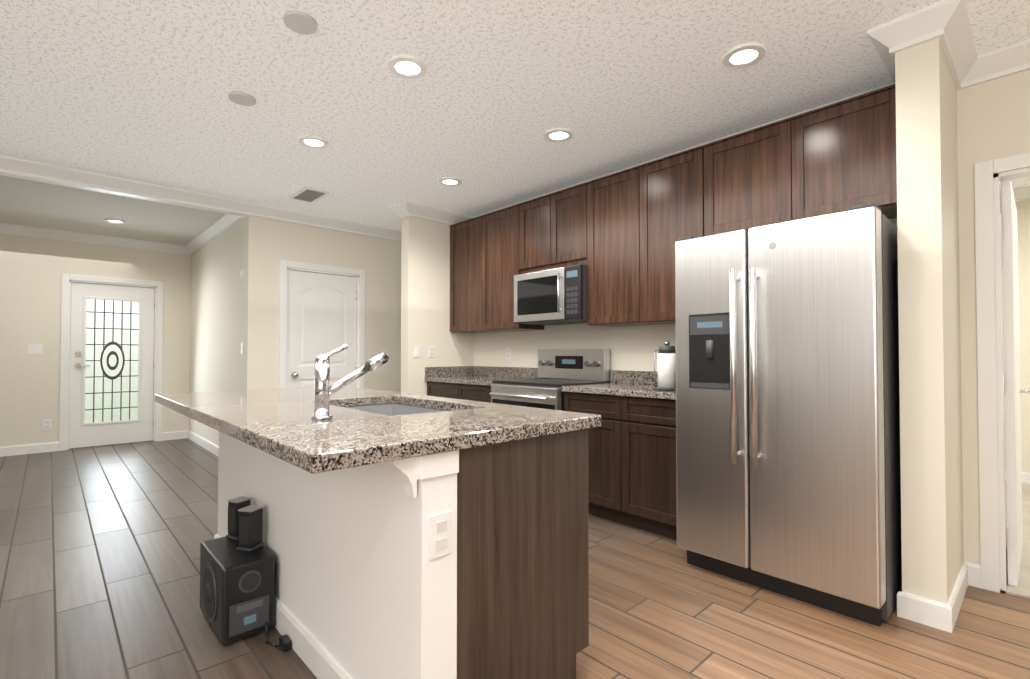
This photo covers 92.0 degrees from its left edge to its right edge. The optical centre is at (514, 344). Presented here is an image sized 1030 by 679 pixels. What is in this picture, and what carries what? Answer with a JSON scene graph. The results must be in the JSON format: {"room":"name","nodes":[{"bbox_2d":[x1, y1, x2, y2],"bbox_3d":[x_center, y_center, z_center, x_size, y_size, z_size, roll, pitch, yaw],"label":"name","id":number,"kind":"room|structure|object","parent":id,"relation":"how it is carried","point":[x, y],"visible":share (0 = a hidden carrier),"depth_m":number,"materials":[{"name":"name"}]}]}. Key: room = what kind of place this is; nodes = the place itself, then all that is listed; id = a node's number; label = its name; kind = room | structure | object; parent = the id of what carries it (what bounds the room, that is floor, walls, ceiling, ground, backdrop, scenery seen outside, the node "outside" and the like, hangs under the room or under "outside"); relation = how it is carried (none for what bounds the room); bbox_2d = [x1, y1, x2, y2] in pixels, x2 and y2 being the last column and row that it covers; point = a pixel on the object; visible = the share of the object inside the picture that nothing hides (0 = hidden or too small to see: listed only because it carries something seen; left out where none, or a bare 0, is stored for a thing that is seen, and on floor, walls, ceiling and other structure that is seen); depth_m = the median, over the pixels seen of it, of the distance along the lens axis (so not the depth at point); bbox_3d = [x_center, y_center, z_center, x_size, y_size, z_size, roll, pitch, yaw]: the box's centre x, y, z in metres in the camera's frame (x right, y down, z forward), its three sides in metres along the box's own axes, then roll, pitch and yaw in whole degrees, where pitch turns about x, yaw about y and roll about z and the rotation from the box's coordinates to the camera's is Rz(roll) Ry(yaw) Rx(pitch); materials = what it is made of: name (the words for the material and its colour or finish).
{"room":"kitchen","nodes":[
{"label":"kitchen","id":0,"kind":"room"},
{"bbox_2d":[0,233,190,446],"bbox_3d":[-6.272,-0.059,5.131,5.140,2.600,0.100,1,-1,-43],"label":"wall","id":1,"kind":"structure","parent":0,"point":[33,270],"depth_m":5.82,"materials":[{"name":"beige paint"}]},
{"bbox_2d":[0,442,58,456],"bbox_3d":[-6.744,1.178,4.588,3.737,0.108,0.016,1,-1,-43],"label":"baseboard","id":2,"kind":"structure","parent":1,"relation":"attached to","point":[52,446],"depth_m":5.69,"materials":[{"name":"white wood"}]},
{"bbox_2d":[28,344,41,353],"bbox_3d":[-5.542,0.052,5.739,0.120,0.116,0.009,1,-1,-43],"label":"switch plate","id":3,"kind":"object","parent":1,"relation":"attached to","point":[34,348],"depth_m":5.74,"materials":[{"name":"white plastic"}]},
{"bbox_2d":[43,419,50,429],"bbox_3d":[-5.461,0.933,5.799,0.072,0.116,0.009,1,-1,-43],"label":"outlet","id":4,"kind":"object","parent":1,"relation":"attached to","point":[46,423],"depth_m":5.80,"materials":[{"name":"white plastic"}]},
{"bbox_2d":[0,223,183,253],"bbox_3d":[-6.246,-1.308,5.051,5.040,0.105,0.085,1,-1,-43],"label":"crown molding","id":5,"kind":"structure","parent":1,"relation":"attached to","point":[5,228],"depth_m":6.03,"materials":[{"name":"white wood"}]},
{"bbox_2d":[69,282,154,447],"bbox_3d":[-5.035,0.250,6.249,0.829,1.996,0.104,1,-1,-43],"label":"entry door","id":6,"kind":"structure","parent":1,"relation":"in","point":[111,362],"depth_m":6.24,"materials":[{"name":"white wood"}]},
{"bbox_2d":[162,430,186,440],"bbox_3d":[-4.554,1.213,6.642,0.277,0.108,0.016,1,-1,-43],"label":"baseboard","id":7,"kind":"structure","parent":1,"relation":"attached to","point":[173,435],"depth_m":6.64,"materials":[{"name":"white wood"}]},
{"bbox_2d":[189,217,245,445],"bbox_3d":[-3.511,-0.046,5.871,0.100,2.600,2.600,1,-1,-43],"label":"wall","id":8,"kind":"structure","parent":0,"point":[217,318],"depth_m":5.67,"materials":[{"name":"beige paint"}]},
{"bbox_2d":[187,430,218,455],"bbox_3d":[-3.513,1.198,5.767,0.016,0.108,2.716,1,-1,-43],"label":"baseboard","id":9,"kind":"structure","parent":8,"relation":"attached to","point":[211,447],"depth_m":6.05,"materials":[{"name":"white wood"}]},
{"bbox_2d":[184,214,244,254],"bbox_3d":[-3.544,-1.295,5.792,0.085,0.105,2.520,1,-1,-43],"label":"crown molding","id":10,"kind":"structure","parent":8,"relation":"attached to","point":[225,222],"depth_m":5.73,"materials":[{"name":"white"}]},
{"bbox_2d":[59,152,1029,592],"bbox_3d":[-1.213,0.172,3.910,3.381,2.098,8.798,1,-1,-43],"label":"door frames","id":11,"kind":"structure","parent":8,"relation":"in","point":[989,378],"depth_m":2.44,"materials":[{"name":"white wood"}]},
{"bbox_2d":[244,215,400,392],"bbox_3d":[-1.362,-0.043,6.035,3.460,2.600,0.100,1,-1,-43],"label":"wall","id":12,"kind":"structure","parent":0,"point":[271,244],"depth_m":5.25,"materials":[{"name":"beige paint"}]},
{"bbox_2d":[0,155,400,240],"bbox_3d":[-3.173,-1.322,4.231,8.400,0.105,0.085,1,-1,-43],"label":"crown molding","id":13,"kind":"structure","parent":12,"relation":"attached to","point":[10,165],"depth_m":4.40,"materials":[{"name":"white wood"}]},
{"bbox_2d":[288,270,356,387],"bbox_3d":[-2.041,0.235,5.327,0.750,1.996,0.116,1,-1,-43],"label":"pantry door","id":14,"kind":"structure","parent":12,"relation":"in","point":[321,313],"depth_m":5.32,"materials":[{"name":"white wood"}]},
{"bbox_2d":[401,216,473,394],"bbox_3d":[-0.785,-0.058,5.157,0.820,2.600,0.130,1,-1,-43],"label":"wall","id":15,"kind":"structure","parent":0,"point":[425,284],"depth_m":4.97,"materials":[{"name":"beige paint"}]},
{"bbox_2d":[390,205,405,218],"bbox_3d":[-0.886,-1.305,5.225,0.905,0.105,0.095,1,-1,-43],"label":"crown molding","id":16,"kind":"structure","parent":15,"relation":"attached to","point":[393,208],"depth_m":4.92,"materials":[{"name":"white"}]},
{"bbox_2d":[414,346,419,356],"bbox_3d":[-0.963,0.068,4.892,0.072,0.116,0.009,1,-1,-43],"label":"switch plate","id":17,"kind":"object","parent":15,"relation":"attached to","point":[416,348],"depth_m":4.89,"materials":[{"name":"white plastic"}]},
{"bbox_2d":[428,346,434,356],"bbox_3d":[-0.839,0.070,5.008,0.072,0.116,0.009,1,-1,-43],"label":"outlet","id":18,"kind":"object","parent":15,"relation":"attached to","point":[431,353],"depth_m":5.00,"materials":[{"name":"white plastic"}]},
{"bbox_2d":[396,201,471,224],"bbox_3d":[-0.780,-1.308,5.037,0.805,0.105,0.085,1,-1,-43],"label":"crown molding","id":19,"kind":"structure","parent":15,"relation":"attached to","point":[405,208],"depth_m":4.96,"materials":[{"name":"white wood"}]},
{"bbox_2d":[425,366,471,375],"bbox_3d":[-0.672,0.277,5.152,0.606,0.100,0.020,1,-1,-43],"label":"backsplash","id":20,"kind":"structure","parent":15,"relation":"attached to","point":[463,370],"depth_m":5.14,"materials":[{"name":"grey stone"}]},
{"bbox_2d":[0,438,1029,678],"bbox_3d":[-0.532,1.227,2.541,10.000,0.060,11.700,1,-1,-43],"label":"floor","id":21,"kind":"structure","parent":0,"point":[99,562],"depth_m":2.23,"materials":[{"name":"brown wood"}]},
{"bbox_2d":[200,536,274,645],"bbox_3d":[-1.208,1.036,2.138,0.213,0.310,0.407,1,-1,-43],"label":"subwoofer","id":22,"kind":"object","parent":21,"relation":"on","point":[237,594],"visible":1,"depth_m":2.02,"materials":[{"name":"black plastic"}]},
{"bbox_2d":[226,496,251,539],"bbox_3d":[-1.269,0.796,2.289,0.075,0.171,0.080,0,-1,27],"label":"speaker","id":23,"kind":"object","parent":22,"relation":"on","point":[235,505],"visible":0.73,"depth_m":2.25},
{"bbox_2d":[237,505,264,551],"bbox_3d":[-1.146,0.794,2.158,0.075,0.171,0.080,0,-1,17],"label":"speaker","id":24,"kind":"object","parent":22,"relation":"on","point":[250,528],"visible":1,"depth_m":2.13},
{"bbox_2d":[265,622,290,651],"bbox_3d":[-0.956,1.161,1.982,0.065,0.054,0.183,1,-1,-43],"label":"cable","id":25,"kind":"object","parent":21,"relation":"on","point":[284,645],"visible":1,"depth_m":1.94,"materials":[{"name":"black plastic"}]},
{"bbox_2d":[214,400,588,678],"bbox_3d":[-0.749,0.749,2.311,0.802,0.888,2.182,1,-1,-43],"label":"kitchen island","id":26,"kind":"object","parent":21,"relation":"on","point":[410,536],"depth_m":1.57,"materials":[{"name":"white paint"}]},
{"bbox_2d":[155,388,600,475],"bbox_3d":[-0.828,0.283,2.259,1.040,0.042,2.230,1,-1,-43],"label":"island countertop","id":27,"kind":"structure","parent":26,"relation":"on","point":[273,422],"depth_m":1.58,"materials":[{"name":"grey stone"}]},
{"bbox_2d":[307,344,388,419],"bbox_3d":[-0.580,0.128,1.761,0.275,0.251,0.068,1,-1,-43],"label":"faucet","id":28,"kind":"object","parent":27,"relation":"on","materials":[{"name":"silver metal"}]},
{"bbox_2d":[343,400,446,415],"bbox_3d":[-0.536,0.397,2.195,0.480,0.213,0.820,1,-1,-43],"label":"sink","id":29,"kind":"object","parent":27,"relation":"in","point":[392,407],"depth_m":2.53,"materials":[{"name":"silver metal"}]},
{"bbox_2d":[429,511,451,559],"bbox_3d":[-0.201,0.517,1.349,0.072,0.116,0.009,1,-1,-43],"label":"outlet","id":30,"kind":"object","parent":26,"relation":"attached to","point":[440,522],"depth_m":1.35,"materials":[{"name":"white plastic"}]},
{"bbox_2d":[424,380,459,398],"bbox_3d":[-0.463,0.801,4.954,0.602,0.875,0.582,1,-1,-43],"label":"base cabinet","id":31,"kind":"object","parent":21,"relation":"on","point":[438,390],"depth_m":4.76,"materials":[{"name":"brown wood"}]},
{"bbox_2d":[460,384,490,402],"bbox_3d":[-0.147,0.795,4.617,0.602,0.875,0.582,1,-1,-43],"label":"base cabinet","id":32,"kind":"object","parent":21,"relation":"on","point":[473,392],"depth_m":4.41,"materials":[{"name":"brown wood"}]},
{"bbox_2d":[424,376,531,387],"bbox_3d":[-0.316,0.340,4.783,0.632,0.040,1.044,1,-1,-43],"label":"countertop","id":33,"kind":"structure","parent":32,"relation":"on","point":[487,381],"depth_m":4.68,"materials":[{"name":"grey stone"}]},
{"bbox_2d":[489,349,609,410],"bbox_3d":[0.264,0.628,4.080,0.708,1.190,0.750,1,-1,-43],"label":"range","id":34,"kind":"object","parent":21,"relation":"on","point":[558,369],"visible":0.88,"depth_m":4.05,"materials":[{"name":"silver metal"}]},
{"bbox_2d":[564,392,627,524],"bbox_3d":[0.769,0.779,3.641,0.602,0.875,0.558,1,-1,-43],"label":"base cabinet","id":35,"kind":"object","parent":21,"relation":"on","point":[607,443],"depth_m":3.37,"materials":[{"name":"brown wood"}]},
{"bbox_2d":[628,396,676,539],"bbox_3d":[1.068,0.773,3.322,0.602,0.875,0.558,1,-1,-43],"label":"base cabinet","id":36,"kind":"object","parent":21,"relation":"on","point":[651,423],"depth_m":3.12,"materials":[{"name":"brown wood"}]},
{"bbox_2d":[561,384,675,399],"bbox_3d":[0.908,0.318,3.479,0.632,0.040,0.996,1,-1,-43],"label":"countertop","id":37,"kind":"structure","parent":36,"relation":"on","point":[649,392],"depth_m":3.36,"materials":[{"name":"grey stone"}]},
{"bbox_2d":[654,341,675,390],"bbox_3d":[0.989,0.134,3.233,0.150,0.318,0.150,1,-1,-43],"label":"paper towel holder","id":38,"kind":"object","parent":37,"relation":"on","point":[666,370],"visible":0.96,"depth_m":3.18,"materials":[{"name":"grey"}]},
{"bbox_2d":[675,203,901,626],"bbox_3d":[1.464,0.307,2.636,0.920,1.783,0.908,1,-1,-43],"label":"fridge","id":39,"kind":"object","parent":21,"relation":"on","point":[788,476],"visible":0.98,"depth_m":2.28,"materials":[{"name":"grey metal"}]},
{"bbox_2d":[0,0,1029,245],"bbox_3d":[-0.532,-1.452,2.587,10.000,0.100,11.700,1,-1,-43],"label":"ceiling","id":40,"kind":"structure","parent":0,"point":[138,90],"depth_m":2.74,"materials":[{"name":"white paint"}]},
{"bbox_2d":[104,218,125,223],"bbox_3d":[-4.367,-1.348,5.432,0.189,0.011,0.189,-1,-1,41],"label":"recessed light","id":41,"kind":"object","parent":40,"relation":"in","point":[118,221],"depth_m":5.42,"materials":[{"name":"white"}]},
{"bbox_2d":[229,92,255,105],"bbox_3d":[-1.543,-1.391,2.816,0.135,0.014,0.135,-1,-1,41],"label":"cover plate","id":42,"kind":"object","parent":40,"relation":"attached to","point":[240,98],"depth_m":2.81,"materials":[{"name":"grey"}]},
{"bbox_2d":[283,11,316,34],"bbox_3d":[-0.935,-1.402,2.167,0.135,0.014,0.135,-1,-1,41],"label":"cover plate","id":43,"kind":"object","parent":40,"relation":"attached to","point":[299,22],"depth_m":2.15,"materials":[{"name":"grey plastic"}]},
{"bbox_2d":[289,187,329,202],"bbox_3d":[-1.878,-1.362,4.532,0.220,0.014,0.400,1,-1,-43],"label":"ceiling vent","id":44,"kind":"object","parent":40,"relation":"in","point":[308,194],"visible":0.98,"depth_m":4.46,"materials":[{"name":"white metal"}]},
{"bbox_2d":[299,136,328,148],"bbox_3d":[-1.376,-1.382,3.398,0.189,0.011,0.189,-1,-1,41],"label":"recessed light","id":45,"kind":"object","parent":40,"relation":"in","point":[311,140],"depth_m":3.39,"materials":[{"name":"white"}]},
{"bbox_2d":[388,55,426,78],"bbox_3d":[-0.542,-1.397,2.508,0.189,0.011,0.189,-1,-1,41],"label":"recessed light","id":46,"kind":"object","parent":40,"relation":"in","point":[405,64],"depth_m":2.50,"materials":[{"name":"white"}]},
{"bbox_2d":[439,177,461,185],"bbox_3d":[-0.545,-1.369,4.178,0.189,0.011,0.189,-1,-1,41],"label":"recessed light","id":47,"kind":"object","parent":40,"relation":"in","point":[449,180],"depth_m":4.15,"materials":[{"name":"white"}]},
{"bbox_2d":[544,128,572,141],"bbox_3d":[0.290,-1.384,3.288,0.189,0.011,0.189,-1,-1,41],"label":"recessed light","id":48,"kind":"object","parent":40,"relation":"in","point":[557,133],"depth_m":3.28,"materials":[{"name":"white"}]},
{"bbox_2d":[723,43,765,68],"bbox_3d":[1.111,-1.399,2.413,0.189,0.011,0.189,-1,-1,41],"label":"recessed light","id":49,"kind":"object","parent":40,"relation":"in","point":[743,53],"depth_m":2.40,"materials":[{"name":"white"}]},
{"bbox_2d":[474,69,1029,564],"bbox_3d":[2.236,-0.102,2.610,0.100,2.600,7.980,1,-1,-43],"label":"wall","id":50,"kind":"structure","parent":0,"point":[992,119],"depth_m":2.50,"materials":[{"name":"beige paint"}]},
{"bbox_2d":[449,215,487,332],"bbox_3d":[-0.361,-0.686,5.072,0.327,1.112,0.585,1,-1,-43],"label":"upper cabinet","id":51,"kind":"object","parent":50,"relation":"attached to","point":[466,237],"depth_m":4.97,"materials":[{"name":"brown wood"}]},
{"bbox_2d":[506,348,510,358],"bbox_3d":[-0.069,0.089,4.983,0.009,0.116,0.072,1,-1,-43],"label":"outlet","id":52,"kind":"object","parent":50,"relation":"attached to","point":[508,350],"depth_m":4.98,"materials":[{"name":"white plastic"}]},
{"bbox_2d":[484,202,543,331],"bbox_3d":[-0.024,-0.692,4.713,0.327,1.112,0.649,1,-1,-43],"label":"upper cabinet","id":53,"kind":"object","parent":50,"relation":"attached to","point":[503,228],"depth_m":4.59,"materials":[{"name":"brown wood"}]},
{"bbox_2d":[524,192,555,263],"bbox_3d":[0.307,-0.958,4.365,0.327,0.592,0.442,1,-1,-43],"label":"upper cabinet","id":54,"kind":"object","parent":50,"relation":"attached to","point":[540,212],"depth_m":4.23,"materials":[{"name":"brown wood"}]},
{"bbox_2d":[512,260,586,327],"bbox_3d":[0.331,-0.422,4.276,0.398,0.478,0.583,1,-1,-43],"label":"microwave","id":55,"kind":"object","parent":50,"relation":"attached to","point":[537,289],"depth_m":4.16,"materials":[{"name":"silver metal"}]},
{"bbox_2d":[472,366,657,383],"bbox_3d":[0.511,0.263,4.350,0.021,0.100,2.808,1,-1,-43],"label":"backsplash","id":56,"kind":"structure","parent":50,"relation":"attached to","point":[618,377],"depth_m":4.65,"materials":[{"name":"grey stone"}]},
{"bbox_2d":[556,182,587,259],"bbox_3d":[0.524,-0.962,4.133,0.327,0.592,0.442,1,-1,-43],"label":"upper cabinet","id":57,"kind":"object","parent":50,"relation":"attached to","point":[571,202],"depth_m":3.98,"materials":[{"name":"brown wood"}]},
{"bbox_2d":[564,256,587,323],"bbox_3d":[0.588,-0.427,4.002,0.398,0.478,0.169,1,-1,-43],"label":"control panel","id":58,"kind":"object","parent":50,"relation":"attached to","point":[575,267],"depth_m":3.86,"materials":[{"name":"black plastic"}]},
{"bbox_2d":[584,163,658,326],"bbox_3d":[0.836,-0.708,3.795,0.327,1.112,0.595,1,-1,-43],"label":"upper cabinet","id":59,"kind":"object","parent":50,"relation":"attached to","point":[598,252],"depth_m":3.65,"materials":[{"name":"brown wood"}]},
{"bbox_2d":[472,87,879,217],"bbox_3d":[0.824,-1.326,4.000,0.085,0.105,3.790,1,-1,-43],"label":"crown molding","id":60,"kind":"structure","parent":50,"relation":"attached to","point":[879,87],"depth_m":3.40,"materials":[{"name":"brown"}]},
{"bbox_2d":[648,142,715,323],"bbox_3d":[1.160,-0.713,3.451,0.327,1.112,0.598,1,-1,-43],"label":"upper cabinet","id":61,"kind":"object","parent":50,"relation":"attached to","point":[681,185],"depth_m":3.33,"materials":[{"name":"brown wood"}]},
{"bbox_2d":[712,113,807,233],"bbox_3d":[1.518,-0.980,3.073,0.327,0.592,0.575,1,-1,-43],"label":"upper cabinet","id":62,"kind":"object","parent":50,"relation":"attached to","point":[760,170],"depth_m":2.92,"materials":[{"name":"brown wood"}]},
{"bbox_2d":[804,84,896,218],"bbox_3d":[1.827,-0.985,2.743,0.327,0.592,0.576,1,-1,-43],"label":"upper cabinet","id":63,"kind":"object","parent":50,"relation":"attached to","point":[850,144],"depth_m":2.59,"materials":[{"name":"brown wood"}]},
{"bbox_2d":[867,16,915,88],"bbox_3d":[1.836,-1.353,2.396,0.605,0.105,0.105,1,-1,-43],"label":"crown molding","id":64,"kind":"structure","parent":50,"relation":"attached to","point":[892,37],"depth_m":2.20,"materials":[{"name":"white wood"}]},
{"bbox_2d":[924,0,983,86],"bbox_3d":[1.986,-1.356,2.236,0.605,0.105,0.095,1,-1,-43],"label":"crown molding","id":65,"kind":"structure","parent":50,"relation":"attached to","point":[946,22],"depth_m":2.17,"materials":[{"name":"white wood"}]},
{"bbox_2d":[943,562,971,632],"bbox_3d":[2.029,1.139,2.271,0.636,0.108,0.020,1,-1,-43],"label":"baseboard","id":66,"kind":"structure","parent":50,"relation":"attached to","point":[951,610],"depth_m":2.19,"materials":[{"name":"white wood"}]},
{"bbox_2d":[972,563,977,580],"bbox_3d":[3.343,1.160,3.506,2.770,0.108,0.016,1,-1,-43],"label":"baseboard","id":67,"kind":"structure","parent":50,"relation":"attached to","point":[974,566],"depth_m":2.46,"materials":[{"name":"white wood"}]},
{"bbox_2d":[956,39,1029,89],"bbox_3d":[3.560,-1.375,1.083,0.085,0.105,3.910,1,-1,-43],"label":"crown molding","id":68,"kind":"structure","parent":50,"relation":"attached to","point":[1015,58],"depth_m":2.38,"materials":[{"name":"white"}]},
{"bbox_2d":[1000,181,1029,586],"bbox_3d":[2.757,0.190,2.695,0.815,1.996,0.126,1,-1,-43],"label":"room door","id":69,"kind":"structure","parent":50,"relation":"in","point":[1012,391],"depth_m":2.47,"materials":[{"name":"white wood"}]},
{"bbox_2d":[895,38,963,603],"bbox_3d":[1.976,-0.106,2.360,0.620,2.600,0.150,1,-1,-43],"label":"column","id":70,"kind":"structure","parent":0,"point":[932,543],"depth_m":2.16,"materials":[{"name":"beige paint"}]},
{"bbox_2d":[1000,481,1029,599],"bbox_3d":[4.649,1.183,2.061,2.900,0.012,3.910,1,-1,-43],"label":"floor","id":71,"kind":"structure","parent":0,"point":[1022,590],"depth_m":2.81,"materials":[{"name":"beige"}]},
{"bbox_2d":[1000,200,1029,472],"bbox_3d":[5.743,-0.093,3.109,0.100,2.600,3.910,1,-1,-43],"label":"wall","id":72,"kind":"structure","parent":0,"point":[1023,220],"depth_m":4.38,"materials":[{"name":"beige paint"}]},
{"bbox_2d":[1000,186,1029,204],"bbox_3d":[5.675,-1.342,3.067,0.085,0.105,3.910,1,-1,-43],"label":"crown molding","id":73,"kind":"structure","parent":72,"relation":"attached to","point":[1021,194],"depth_m":4.37,"materials":[{"name":"white"}]},
{"bbox_2d":[1005,470,1029,483],"bbox_3d":[5.701,1.152,3.048,0.016,0.108,3.910,1,-1,-43],"label":"baseboard","id":74,"kind":"structure","parent":72,"relation":"attached to","point":[1025,476],"depth_m":4.35,"materials":[{"name":"white"}]}
]}

